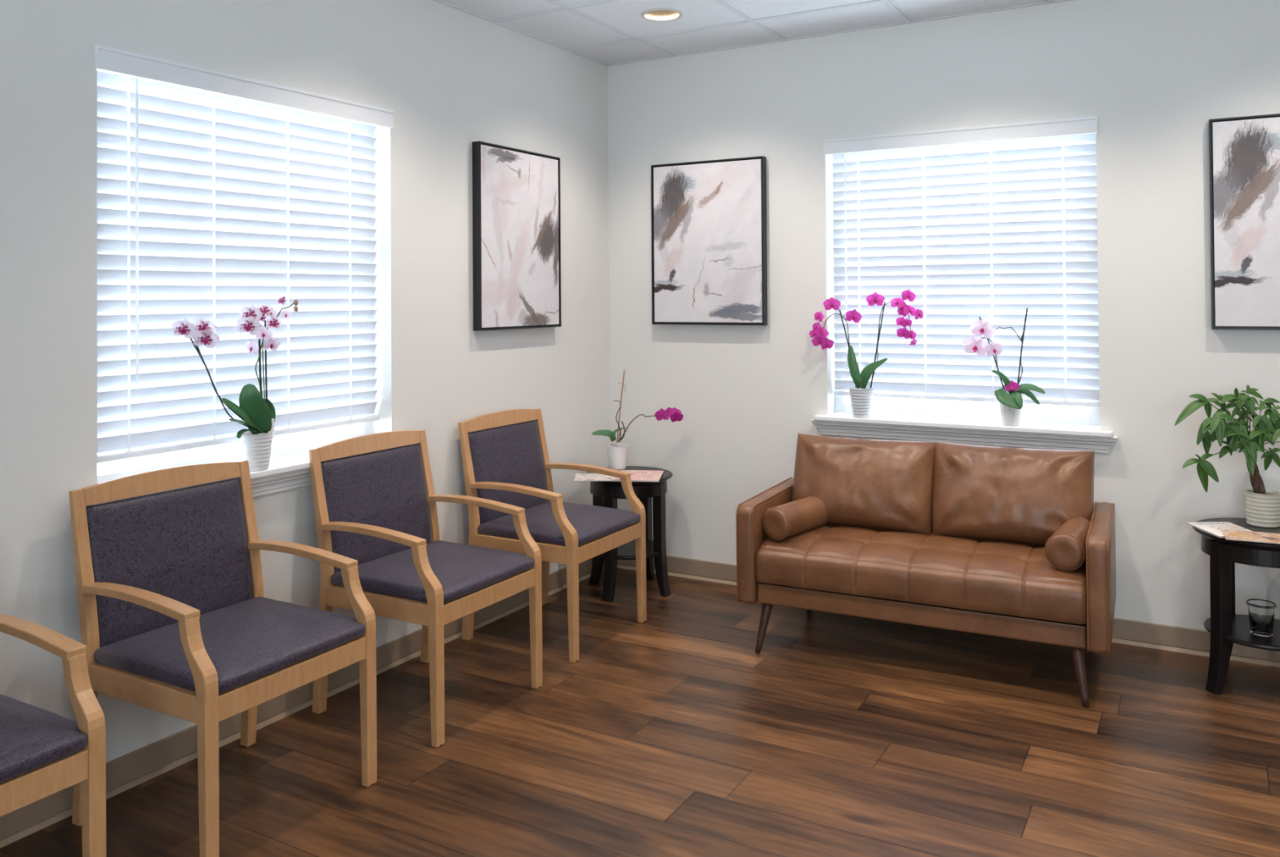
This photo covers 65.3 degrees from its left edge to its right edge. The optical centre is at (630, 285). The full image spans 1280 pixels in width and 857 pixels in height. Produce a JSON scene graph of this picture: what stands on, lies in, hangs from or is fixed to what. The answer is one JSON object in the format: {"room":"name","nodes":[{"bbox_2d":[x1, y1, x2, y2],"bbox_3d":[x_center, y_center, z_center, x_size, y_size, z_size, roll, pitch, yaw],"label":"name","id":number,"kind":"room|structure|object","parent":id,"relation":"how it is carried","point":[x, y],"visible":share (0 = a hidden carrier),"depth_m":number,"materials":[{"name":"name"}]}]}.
{"room":"waiting room","nodes":[
{"label":"waiting room","id":0,"kind":"room"},
{"bbox_2d":[0,0,610,762],"bbox_3d":[-1.916,0.079,2.473,0.170,2.832,6.900,-1,-1,30],"label":"wall","id":1,"kind":"structure","parent":0,"point":[451,79],"depth_m":3.65,"materials":[{"name":"paint"}]},
{"bbox_2d":[88,70,408,506],"bbox_3d":[-1.297,0.012,3.469,0.217,1.416,1.349,-1,-1,30],"label":"window","id":2,"kind":"structure","parent":1,"relation":"in","point":[291,473],"depth_m":3.46,"materials":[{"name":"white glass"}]},
{"bbox_2d":[171,296,297,471],"bbox_3d":[-1.292,0.329,3.313,0.120,0.586,0.466,-1,-1,22],"label":"potted orchid","id":3,"kind":"object","parent":2,"relation":"on","point":[258,414],"visible":0.99,"depth_m":3.33,"materials":[{"name":"white plant"}]},
{"bbox_2d":[95,44,394,463],"bbox_3d":[-1.294,-0.083,3.468,0.116,1.231,1.225,-1,-1,30],"label":"window blind","id":4,"kind":"object","parent":2,"relation":"attached to","point":[212,206],"visible":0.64,"depth_m":3.37,"materials":[{"name":"white plastic"}]},
{"bbox_2d":[0,558,604,848],"bbox_3d":[-1.826,1.444,2.410,0.016,0.098,6.900,-1,-1,30],"label":"baseboard","id":5,"kind":"structure","parent":1,"relation":"attached to","point":[125,772],"depth_m":3.27,"materials":[{"name":"plastic"}]},
{"bbox_2d":[471,141,560,330],"bbox_3d":[-0.523,-0.214,4.676,0.043,0.835,0.631,-1,-1,30],"label":"framed picture","id":6,"kind":"object","parent":1,"relation":"attached to","point":[517,201],"visible":1,"depth_m":4.62},
{"bbox_2d":[431,0,1073,66],"bbox_3d":[0.573,-1.247,1.045,5.600,0.007,6.900,-1,-1,30],"label":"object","id":7,"kind":"structure","parent":1,"relation":"attached to","point":[886,2],"depth_m":4.56,"materials":[{"name":"metal"}]},
{"bbox_2d":[0,567,1279,856],"bbox_3d":[0.592,1.510,1.012,5.940,0.100,7.240,-1,-1,30],"label":"floor","id":8,"kind":"structure","parent":0,"point":[668,735],"depth_m":3.16,"materials":[{"name":"brown wood"}]},
{"bbox_2d":[0,613,106,856],"bbox_3d":[-1.593,1.020,2.160,0.588,0.940,0.597,-1,-1,30],"label":"armchair","id":9,"kind":"object","parent":8,"relation":"on","point":[43,753],"visible":1,"depth_m":2.24,"materials":[{"name":"brown wood"}]},
{"bbox_2d":[69,460,377,856],"bbox_3d":[-1.167,1.026,2.897,0.588,0.940,0.597,-1,-1,30],"label":"armchair","id":10,"kind":"object","parent":8,"relation":"on","point":[176,620],"visible":0.98,"depth_m":2.87,"materials":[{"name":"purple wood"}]},
{"bbox_2d":[308,430,542,747],"bbox_3d":[-0.735,1.031,3.633,0.588,0.940,0.597,-1,-1,30],"label":"armchair","id":11,"kind":"object","parent":8,"relation":"on","point":[377,509],"visible":0.94,"depth_m":3.60,"materials":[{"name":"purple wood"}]},
{"bbox_2d":[457,408,646,662],"bbox_3d":[-0.334,1.037,4.374,0.588,0.940,0.597,-1,-1,30],"label":"armchair","id":12,"kind":"object","parent":8,"relation":"on","point":[509,464],"visible":0.92,"depth_m":4.33,"materials":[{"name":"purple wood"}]},
{"bbox_2d":[585,466,672,602],"bbox_3d":[-0.010,1.223,4.963,0.445,0.575,0.445,-1,-1,30],"label":"side table","id":13,"kind":"object","parent":8,"relation":"on","point":[605,494],"visible":0.56,"depth_m":4.85,"materials":[{"name":"black wood"}]},
{"bbox_2d":[573,473,615,481],"bbox_3d":[-0.138,0.933,4.859,0.270,0.004,0.200,0,-1,-1],"label":"magazine","id":14,"kind":"object","parent":13,"relation":"on","point":[579,477],"visible":0.64,"depth_m":4.83,"materials":[{"name":"white paper"}]},
{"bbox_2d":[598,539,658,559],"bbox_3d":[-0.009,1.308,4.962,0.372,0.019,0.372,-1,-1,30],"label":"shelf","id":15,"kind":"object","parent":13,"relation":"attached to","point":[627,551],"depth_m":4.84,"materials":[{"name":"black wood"}]},
{"bbox_2d":[591,369,683,470],"bbox_3d":[0.032,0.676,5.063,0.461,0.499,0.135,0,-1,-1],"label":"potted orchid","id":16,"kind":"object","parent":13,"relation":"on","point":[617,453],"visible":0.99,"depth_m":5.02,"materials":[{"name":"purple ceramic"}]},
{"bbox_2d":[613,470,663,481],"bbox_3d":[0.041,0.926,4.855,0.215,0.006,0.275,0,-1,7],"label":"magazine","id":17,"kind":"object","parent":13,"relation":"on","point":[636,475],"visible":0.83,"depth_m":4.85,"materials":[{"name":"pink paper"}]},
{"bbox_2d":[736,433,1115,706],"bbox_3d":[1.214,1.080,4.103,1.380,0.823,0.747,-1,-1,27],"label":"sofa","id":18,"kind":"object","parent":8,"relation":"on","point":[939,535],"visible":0.94,"depth_m":3.97,"materials":[{"name":"brown leather"}]},
{"bbox_2d":[761,496,828,540],"bbox_3d":[0.699,0.982,4.227,0.138,0.137,0.338,-1,-1,41],"label":"bolster cushion","id":19,"kind":"object","parent":18,"relation":"on","point":[780,522],"visible":1,"depth_m":4.13,"materials":[{"name":"brown leather"}]},
{"bbox_2d":[791,433,936,534],"bbox_3d":[1.004,0.857,4.352,0.626,0.402,0.217,-1,-18,27],"label":"cushion","id":20,"kind":"object","parent":18,"relation":"on","point":[874,486],"depth_m":4.25,"materials":[{"name":"brown leather"}]},
{"bbox_2d":[755,523,1086,626],"bbox_3d":[1.211,1.118,4.096,1.226,0.179,0.708,-1,-1,27],"label":"seat cushion","id":21,"kind":"object","parent":18,"relation":"on","point":[931,568],"depth_m":3.84,"materials":[{"name":"brown leather"}]},
{"bbox_2d":[932,441,1094,545],"bbox_3d":[1.545,0.850,4.072,0.626,0.402,0.216,-1,-18,27],"label":"cushion","id":22,"kind":"object","parent":18,"relation":"on","point":[982,495],"depth_m":4.00,"materials":[{"name":"brown leather"}]},
{"bbox_2d":[1044,517,1089,571],"bbox_3d":[1.659,0.970,3.759,0.139,0.137,0.338,-1,-1,33],"label":"bolster cushion","id":23,"kind":"object","parent":18,"relation":"on","point":[1065,549],"visible":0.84,"depth_m":3.63,"materials":[{"name":"brown leather"}]},
{"bbox_2d":[1192,517,1279,694],"bbox_3d":[2.321,1.192,3.677,0.445,0.575,0.445,0,-1,-11],"label":"side table","id":24,"kind":"object","parent":8,"relation":"on","point":[1226,628],"visible":0.73,"depth_m":3.62,"materials":[{"name":"black wood"}]},
{"bbox_2d":[1186,522,1252,537],"bbox_3d":[2.192,0.902,3.688,0.165,0.006,0.225,0,-1,0],"label":"magazine","id":25,"kind":"object","parent":24,"relation":"on","point":[1213,528],"visible":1,"depth_m":3.72,"materials":[{"name":"white paper"}]},
{"bbox_2d":[1220,528,1279,544],"bbox_3d":[2.256,0.896,3.543,0.270,0.003,0.165,-1,-1,25],"label":"magazine","id":26,"kind":"object","parent":25,"relation":"on","point":[1231,535],"visible":1,"depth_m":3.56,"materials":[{"name":"white paper"}]},
{"bbox_2d":[1174,384,1279,528],"bbox_3d":[2.303,0.641,3.763,0.556,0.529,0.183,0,-1,-5],"label":"potted plant","id":27,"kind":"object","parent":24,"relation":"on","point":[1262,505],"visible":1,"depth_m":3.73,"materials":[{"name":"green plant"}]},
{"bbox_2d":[1204,614,1279,651],"bbox_3d":[2.322,1.277,3.676,0.372,0.019,0.372,0,-1,-11],"label":"shelf","id":28,"kind":"object","parent":24,"relation":"attached to","point":[1240,633],"depth_m":3.62,"materials":[{"name":"black wood"}]},
{"bbox_2d":[1245,599,1276,636],"bbox_3d":[2.292,1.210,3.631,0.095,0.113,0.095,-1,-1,30],"label":"glass cup","id":29,"kind":"object","parent":24,"relation":"on","point":[1260,611],"visible":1,"depth_m":3.60,"materials":[{"name":"clear"}]},
{"bbox_2d":[440,0,1057,64],"bbox_3d":[0.573,-1.251,1.045,5.600,0.001,6.900,-1,-1,30],"label":"ceiling","id":30,"kind":"structure","parent":0,"point":[567,29],"depth_m":4.53,"materials":[{"name":"tile"}]},
{"bbox_2d":[640,8,682,21],"bbox_3d":[0.138,-1.254,4.452,0.185,0.107,0.185,-1,-1,30],"label":"ceiling light","id":31,"kind":"object","parent":30,"relation":"attached to","point":[657,14],"visible":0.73,"depth_m":4.51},
{"bbox_2d":[608,0,1279,630],"bbox_3d":[2.351,0.068,4.090,5.940,2.832,0.170,-1,-1,30],"label":"wall","id":32,"kind":"structure","parent":0,"point":[1153,74],"depth_m":4.42,"materials":[{"name":"paint"}]},
{"bbox_2d":[650,155,767,325],"bbox_3d":[0.392,-0.216,5.100,0.631,0.835,0.043,-1,-1,30],"label":"framed picture","id":33,"kind":"object","parent":32,"relation":"attached to","point":[709,255],"visible":1,"depth_m":5.07},
{"bbox_2d":[617,555,1279,667],"bbox_3d":[2.314,1.434,3.994,5.600,0.098,0.016,-1,-1,30],"label":"baseboard","id":34,"kind":"structure","parent":32,"relation":"attached to","point":[1135,633],"depth_m":4.11,"materials":[{"name":"plastic"}]},
{"bbox_2d":[810,160,1117,453],"bbox_3d":[1.479,0.005,4.550,1.324,1.416,0.217,-1,-1,30],"label":"window","id":35,"kind":"structure","parent":32,"relation":"in","point":[1033,435],"depth_m":4.48,"materials":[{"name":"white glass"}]},
{"bbox_2d":[808,289,923,417],"bbox_3d":[1.104,0.322,4.688,0.541,0.600,0.144,-1,-1,30],"label":"potted orchid","id":36,"kind":"object","parent":35,"relation":"on","point":[861,397],"visible":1,"depth_m":4.67,"materials":[{"name":"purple plant"}]},
{"bbox_2d":[822,115,1099,407],"bbox_3d":[1.476,-0.089,4.548,1.200,1.231,0.116,-1,-1,30],"label":"window blind","id":37,"kind":"object","parent":35,"relation":"attached to","point":[993,223],"visible":0.84,"depth_m":4.53,"materials":[{"name":"white plastic"}]},
{"bbox_2d":[962,307,1044,426],"bbox_3d":[1.639,0.357,4.381,0.340,0.514,0.134,-1,-1,30],"label":"potted orchid","id":38,"kind":"object","parent":35,"relation":"on","point":[1011,404],"visible":1,"depth_m":4.36,"materials":[{"name":"plant"}]},
{"bbox_2d":[1208,113,1279,329],"bbox_3d":[2.587,-0.246,3.832,0.631,0.835,0.043,-1,-1,30],"label":"framed picture","id":39,"kind":"object","parent":32,"relation":"attached to","point":[1244,152],"visible":1,"depth_m":3.92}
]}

